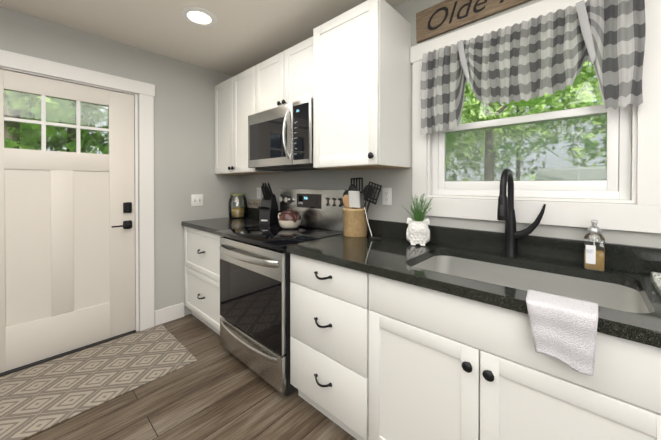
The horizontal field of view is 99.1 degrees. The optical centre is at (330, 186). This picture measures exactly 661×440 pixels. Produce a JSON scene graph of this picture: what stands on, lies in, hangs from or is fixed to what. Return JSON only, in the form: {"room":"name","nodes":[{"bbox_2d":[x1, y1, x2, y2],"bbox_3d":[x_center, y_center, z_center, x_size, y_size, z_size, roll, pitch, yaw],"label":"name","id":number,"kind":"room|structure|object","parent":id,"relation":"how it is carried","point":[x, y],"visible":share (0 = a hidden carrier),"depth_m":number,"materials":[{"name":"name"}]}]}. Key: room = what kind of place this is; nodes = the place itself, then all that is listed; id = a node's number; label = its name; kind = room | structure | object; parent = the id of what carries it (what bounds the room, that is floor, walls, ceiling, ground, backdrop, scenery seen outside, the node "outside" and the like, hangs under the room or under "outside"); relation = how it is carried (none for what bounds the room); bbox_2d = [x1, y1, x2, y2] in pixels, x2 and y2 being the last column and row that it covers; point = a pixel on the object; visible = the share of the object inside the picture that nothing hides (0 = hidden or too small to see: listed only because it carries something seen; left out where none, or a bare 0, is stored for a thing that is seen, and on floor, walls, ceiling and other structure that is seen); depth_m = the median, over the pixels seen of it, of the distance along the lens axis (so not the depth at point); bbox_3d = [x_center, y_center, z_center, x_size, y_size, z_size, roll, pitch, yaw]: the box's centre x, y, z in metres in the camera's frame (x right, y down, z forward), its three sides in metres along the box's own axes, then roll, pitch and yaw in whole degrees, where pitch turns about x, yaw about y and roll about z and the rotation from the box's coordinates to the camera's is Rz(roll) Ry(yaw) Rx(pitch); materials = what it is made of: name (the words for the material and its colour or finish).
{"room":"kitchen","nodes":[
{"label":"kitchen","id":0,"kind":"room"},
{"bbox_2d":[0,6,242,330],"bbox_3d":[-1.702,0.030,2.494,0.150,2.440,1.960,0,1,42],"label":"wall","id":1,"kind":"structure","parent":0,"point":[184,156],"depth_m":2.60,"materials":[{"name":"grey paint"}]},
{"bbox_2d":[0,69,134,372],"bbox_3d":[-1.982,0.233,2.078,0.112,2.020,0.914,0,1,42],"label":"entry door","id":2,"kind":"structure","parent":1,"relation":"in","point":[67,251],"depth_m":2.10,"materials":[{"name":"white wood"}]},
{"bbox_2d":[0,330,135,376],"bbox_3d":[-2.033,1.248,2.131,0.162,0.010,0.920,0,1,42],"label":"door sill","id":3,"kind":"structure","parent":1,"relation":"attached to","point":[58,356],"depth_m":2.08,"materials":[{"name":"grey"}]},
{"bbox_2d":[0,49,154,331],"bbox_3d":[-2.028,0.178,2.120,0.174,2.150,1.210,0,1,42],"label":"door frame","id":4,"kind":"structure","parent":1,"relation":"attached to","point":[31,64],"depth_m":2.43,"materials":[{"name":"white wood"}]},
{"bbox_2d":[191,194,202,205],"bbox_3d":[-1.317,0.138,2.794,0.016,0.115,0.115,0,1,42],"label":"switch plate","id":5,"kind":"object","parent":1,"relation":"attached to","point":[196,199],"visible":1,"depth_m":2.79,"materials":[{"name":"white plastic"}]},
{"bbox_2d":[214,66,284,174],"bbox_3d":[-0.815,-0.582,2.786,0.758,0.911,0.322,0,1,42],"label":"upper cabinet","id":6,"kind":"object","parent":1,"relation":"attached to","point":[233,97],"depth_m":2.66,"materials":[{"name":"white wood"}]},
{"bbox_2d":[1,314,356,439],"bbox_3d":[-0.496,1.296,0.227,5.000,0.060,4.000,0,1,42],"label":"floor","id":7,"kind":"structure","parent":0,"point":[216,390],"depth_m":1.58,"materials":[{"name":"brown wood"}]},
{"bbox_2d":[0,324,196,439],"bbox_3d":[-1.800,1.251,1.665,0.765,0.008,1.670,0,1,42],"label":"rug","id":8,"kind":"object","parent":7,"relation":"on","point":[40,397],"visible":0.98,"depth_m":1.83,"materials":[{"name":"beige fabric"}]},
{"bbox_2d":[184,227,222,334],"bbox_3d":[-0.903,0.811,2.672,0.794,0.875,0.623,0,1,42],"label":"base cabinet","id":9,"kind":"object","parent":7,"relation":"on","point":[201,249],"depth_m":2.44,"materials":[{"name":"white wood"}]},
{"bbox_2d":[181,215,276,234],"bbox_3d":[-0.911,0.355,2.660,0.796,0.039,0.647,0,1,42],"label":"countertop","id":10,"kind":"structure","parent":9,"relation":"on","point":[211,225],"depth_m":2.55,"materials":[{"name":"black stone"}]},
{"bbox_2d":[228,193,246,217],"bbox_3d":[-0.986,0.203,3.004,0.196,0.259,0.196,0,1,42],"label":"jar","id":11,"kind":"object","parent":10,"relation":"on","point":[238,212],"visible":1,"depth_m":2.94,"materials":[{"name":"clear glass"}]},
{"bbox_2d":[247,199,260,207],"bbox_3d":[-0.783,0.185,2.970,0.310,0.088,0.021,0,1,42],"label":"peace sign","id":12,"kind":"object","parent":10,"relation":"on","point":[252,203],"visible":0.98,"depth_m":2.99,"materials":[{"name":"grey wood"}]},
{"bbox_2d":[257,183,277,223],"bbox_3d":[-0.571,0.150,2.561,0.100,0.370,0.249,0,0,12],"label":"knife block","id":13,"kind":"object","parent":10,"relation":"on","point":[268,208],"visible":1,"depth_m":2.52,"materials":[{"name":"black plastic"}]},
{"bbox_2d":[215,189,345,395],"bbox_3d":[-0.368,0.639,2.089,0.768,1.228,0.718,0,1,42],"label":"range","id":14,"kind":"object","parent":7,"relation":"on","point":[255,281],"visible":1,"depth_m":1.87,"materials":[{"name":"silver metal"}]},
{"bbox_2d":[278,209,300,228],"bbox_3d":[-0.325,0.256,2.263,0.229,0.154,0.176,0,1,42],"label":"bowl","id":15,"kind":"object","parent":14,"relation":"on","point":[289,218],"visible":1,"depth_m":2.20,"materials":[{"name":"beige ceramic"}]},
{"bbox_2d":[290,255,392,439],"bbox_3d":[0.198,0.818,1.669,0.609,0.875,0.623,0,1,42],"label":"base cabinet","id":16,"kind":"object","parent":7,"relation":"on","point":[336,313],"depth_m":1.39,"materials":[{"name":"white wood"}]},
{"bbox_2d":[286,235,660,350],"bbox_3d":[0.764,0.365,1.134,2.168,0.039,0.647,0,1,42],"label":"countertop","id":17,"kind":"structure","parent":16,"relation":"on","point":[386,258],"depth_m":1.15,"materials":[{"name":"black stone"}]},
{"bbox_2d":[343,177,381,239],"bbox_3d":[0.221,0.139,1.905,0.317,0.402,0.179,0,1,42],"label":"utensil crock","id":18,"kind":"object","parent":17,"relation":"on","point":[355,220],"visible":1,"depth_m":1.88,"materials":[{"name":"brown wood"}]},
{"bbox_2d":[406,194,432,245],"bbox_3d":[0.506,0.191,1.650,0.179,0.301,0.150,0,0,18],"label":"planter","id":19,"kind":"object","parent":17,"relation":"on","point":[418,231],"visible":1,"depth_m":1.62,"materials":[{"name":"white ceramic"}]},
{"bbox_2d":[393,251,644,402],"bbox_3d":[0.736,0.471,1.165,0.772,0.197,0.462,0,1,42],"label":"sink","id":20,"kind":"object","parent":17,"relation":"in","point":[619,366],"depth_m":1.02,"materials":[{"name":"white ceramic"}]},
{"bbox_2d":[497,168,545,257],"bbox_3d":[0.868,0.130,1.285,0.168,0.428,0.228,0,1,42],"label":"faucet","id":21,"kind":"object","parent":17,"relation":"on","point":[505,211],"visible":1,"depth_m":1.35,"materials":[{"name":"black metal"}]},
{"bbox_2d":[526,289,597,375],"bbox_3d":[0.667,0.416,0.821,0.166,0.161,0.117,0,1,42],"label":"dish towel","id":22,"kind":"object","parent":17,"relation":"hanging from","point":[564,329],"visible":1,"depth_m":0.78,"materials":[{"name":"white fabric"}]},
{"bbox_2d":[583,220,605,271],"bbox_3d":[1.093,0.243,1.169,0.066,0.204,0.073,0,1,42],"label":"soap dispenser","id":23,"kind":"object","parent":17,"relation":"on","point":[594,258],"visible":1,"depth_m":1.16,"materials":[{"name":"clear glass"}]},
{"bbox_2d":[651,272,660,294],"bbox_3d":[1.173,0.330,0.742,0.395,0.036,0.410,0,1,42],"label":"board","id":24,"kind":"object","parent":17,"relation":"on","point":[656,279],"visible":1,"depth_m":0.99,"materials":[{"name":"stone"}]},
{"bbox_2d":[381,315,660,439],"bbox_3d":[0.742,0.929,1.174,0.983,0.660,0.623,0,1,42],"label":"base cabinet","id":25,"kind":"object","parent":7,"relation":"on","point":[395,334],"depth_m":0.96,"materials":[{"name":"white wood"}]},
{"bbox_2d":[645,347,660,430],"bbox_3d":[1.294,0.825,0.671,0.758,0.875,0.623,0,1,42],"label":"base cabinet","id":26,"kind":"object","parent":7,"relation":"on","point":[652,356],"depth_m":0.70,"materials":[{"name":"white wood"}]},
{"bbox_2d":[0,0,409,76],"bbox_3d":[-0.496,-1.204,0.209,5.000,0.060,4.000,0,1,42],"label":"ceiling","id":27,"kind":"structure","parent":0,"point":[239,36],"depth_m":2.06,"materials":[{"name":"beige paint"}]},
{"bbox_2d":[181,7,216,26],"bbox_3d":[-0.918,-1.181,1.974,0.230,0.010,0.230,0,1,42],"label":"recessed light","id":28,"kind":"object","parent":27,"relation":"in","point":[198,16],"visible":1,"depth_m":1.97,"materials":[{"name":"white plastic"}]},
{"bbox_2d":[243,0,427,231],"bbox_3d":[-0.201,0.030,2.554,2.290,2.440,0.150,0,1,42],"label":"wall","id":29,"kind":"structure","parent":0,"point":[398,181],"depth_m":2.00,"materials":[{"name":"grey paint"}]},
{"bbox_2d":[257,188,260,198],"bbox_3d":[-0.750,0.071,2.946,0.072,0.116,0.009,0,1,42],"label":"electrical outlet","id":30,"kind":"object","parent":29,"relation":"attached to","point":[258,193],"visible":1,"depth_m":2.94,"materials":[{"name":"white plastic"}]},
{"bbox_2d":[254,38,309,113],"bbox_3d":[-0.252,-0.812,2.271,0.762,0.443,0.322,0,1,42],"label":"upper cabinet","id":31,"kind":"object","parent":29,"relation":"attached to","point":[282,79],"depth_m":2.15,"materials":[{"name":"white wood"}]},
{"bbox_2d":[248,97,325,170],"bbox_3d":[-0.296,-0.360,2.221,0.755,0.451,0.460,0,1,42],"label":"microwave","id":32,"kind":"object","parent":31,"relation":"attached to","point":[280,138],"visible":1,"depth_m":2.05,"materials":[{"name":"grey metal"}]},
{"bbox_2d":[310,0,410,169],"bbox_3d":[0.198,-0.575,1.822,0.499,0.911,0.382,0,1,42],"label":"upper cabinet","id":33,"kind":"object","parent":29,"relation":"attached to","point":[349,72],"depth_m":1.66,"materials":[{"name":"white wood"}]},
{"bbox_2d":[382,188,391,204],"bbox_3d":[0.382,0.068,1.914,0.072,0.116,0.009,0,1,42],"label":"electrical outlet","id":34,"kind":"object","parent":29,"relation":"attached to","point":[386,196],"visible":1,"depth_m":1.91,"materials":[{"name":"white plastic"}]},
{"bbox_2d":[428,0,542,40],"bbox_3d":[0.967,-0.978,1.482,0.870,0.410,0.150,0,1,42],"label":"wall","id":35,"kind":"structure","parent":0,"point":[435,2],"depth_m":1.51,"materials":[{"name":"grey paint"}]},
{"bbox_2d":[416,0,530,42],"bbox_3d":[0.990,-0.993,1.343,1.228,0.206,0.021,0,1,42],"label":"sign","id":36,"kind":"object","parent":35,"relation":"attached to","point":[442,17],"visible":1,"depth_m":1.60,"materials":[{"name":"brown wood"}]},
{"bbox_2d":[428,197,635,245],"bbox_3d":[0.967,0.662,1.494,0.870,1.190,0.150,0,1,42],"label":"wall","id":37,"kind":"structure","parent":0,"point":[609,236],"depth_m":1.34,"materials":[{"name":"grey paint"}]},
{"bbox_2d":[241,207,660,274],"bbox_3d":[0.391,0.287,1.897,3.748,0.106,0.021,0,1,42],"label":"backsplash","id":38,"kind":"structure","parent":37,"relation":"attached to","point":[622,257],"depth_m":1.34,"materials":[{"name":"black stone"}]},
{"bbox_2d":[410,0,660,233],"bbox_3d":[0.951,-0.347,1.469,1.080,1.052,0.149,0,1,42],"label":"window unit","id":39,"kind":"structure","parent":37,"relation":"in","point":[616,184],"depth_m":1.33,"materials":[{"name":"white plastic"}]},
{"bbox_2d":[420,0,645,134],"bbox_3d":[0.872,-0.545,1.381,0.904,0.489,0.076,0,1,42],"label":"valance curtain","id":40,"kind":"object","parent":39,"relation":"hanging from","point":[551,53],"visible":1,"depth_m":1.28,"materials":[{"name":"grey fabric"}]},
{"bbox_2d":[636,197,660,247],"bbox_3d":[1.969,0.044,0.577,1.840,2.440,0.150,0,1,42],"label":"wall","id":41,"kind":"structure","parent":0,"point":[645,239],"depth_m":1.12,"materials":[{"name":"grey paint"}]},
{"bbox_3d":[-2.999,0.040,1.072,0.150,2.440,1.890,0,1,42],"label":"wall","id":42,"kind":"structure","parent":0,"visible":0},
{"bbox_2d":[155,302,183,325],"bbox_3d":[-2.439,1.189,1.572,0.013,0.135,3.072,0,1,42],"label":"baseboard","id":43,"kind":"structure","parent":42,"relation":"attached to","point":[168,314],"depth_m":2.61,"materials":[{"name":"white wood"}]},
{"label":"outside","id":44,"kind":"structure","parent":0,"visible":0},
{"bbox_3d":[-0.987,1.970,3.182,120.000,0.050,120.000,0,1,42],"label":"ground","id":45,"kind":"structure","parent":44,"visible":0},
{"bbox_2d":[4,90,86,149],"bbox_3d":[-8.021,-3.156,6.455,5.725,10.164,5.834,0,1,42],"label":"tree","id":46,"kind":"object","parent":45,"relation":"on","point":[49,105],"depth_m":6.78,"materials":[{"name":"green plant"}]},
{"bbox_2d":[4,93,104,153],"bbox_3d":[-12.124,-3.770,7.768,9.618,11.375,9.750,0,1,42],"label":"tree","id":47,"kind":"object","parent":45,"relation":"on","point":[62,132],"depth_m":7.08,"materials":[{"name":"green plant"}]},
{"bbox_2d":[20,93,107,153],"bbox_3d":[-9.551,-3.089,9.874,8.494,9.983,7.902,0,1,42],"label":"tree","id":48,"kind":"object","parent":45,"relation":"on","point":[102,139],"depth_m":9.75,"materials":[{"name":"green plant"}]},
{"bbox_2d":[36,105,107,153],"bbox_3d":[-14.293,-4.837,11.348,11.312,13.457,13.476,0,1,42],"label":"tree","id":49,"kind":"object","parent":45,"relation":"on","point":[48,143],"depth_m":11.10,"materials":[{"name":"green plant"}]},
{"bbox_2d":[46,121,104,153],"bbox_3d":[-9.157,-4.162,12.828,9.900,12.086,11.014,0,1,42],"label":"tree","id":50,"kind":"object","parent":45,"relation":"on","point":[60,147],"depth_m":11.80,"materials":[{"name":"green plant"}]},
{"bbox_2d":[446,104,520,180],"bbox_3d":[8.691,-5.795,27.759,17.047,15.141,12.421,0,1,42],"label":"tree","id":51,"kind":"object","parent":45,"relation":"on","point":[462,156],"depth_m":22.87,"materials":[{"name":"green plant"}]},
{"bbox_2d":[446,61,606,180],"bbox_3d":[8.662,-4.017,14.082,12.532,11.781,12.829,0,1,42],"label":"tree","id":52,"kind":"object","parent":45,"relation":"on","point":[536,103],"depth_m":12.39,"materials":[{"name":"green plant"}]},
{"bbox_2d":[452,62,606,180],"bbox_3d":[18.361,-6.287,26.687,16.969,16.141,19.044,0,1,42],"label":"tree","id":53,"kind":"object","parent":45,"relation":"on","point":[569,96],"depth_m":24.64,"materials":[{"name":"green plant"}]},
{"bbox_2d":[446,173,630,199],"bbox_3d":[13.974,0.837,18.629,28.100,3.600,6.043,0,1,42],"label":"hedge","id":54,"kind":"object","parent":45,"relation":"on","point":[523,175],"depth_m":19.79,"materials":[{"name":"green plant"}]},
{"bbox_2d":[534,64,606,166],"bbox_3d":[22.550,-5.665,18.227,15.846,15.015,14.847,0,1,42],"label":"tree","id":55,"kind":"object","parent":45,"relation":"on","point":[578,121],"depth_m":20.11,"materials":[{"name":"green plant"}]},
{"bbox_2d":[534,166,622,199],"bbox_3d":[13.432,0.412,15.061,3.800,2.900,3.500,0,1,42],"label":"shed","id":56,"kind":"object","parent":45,"relation":"on","point":[574,173],"depth_m":14.55,"materials":[{"name":"grey"}]}
]}

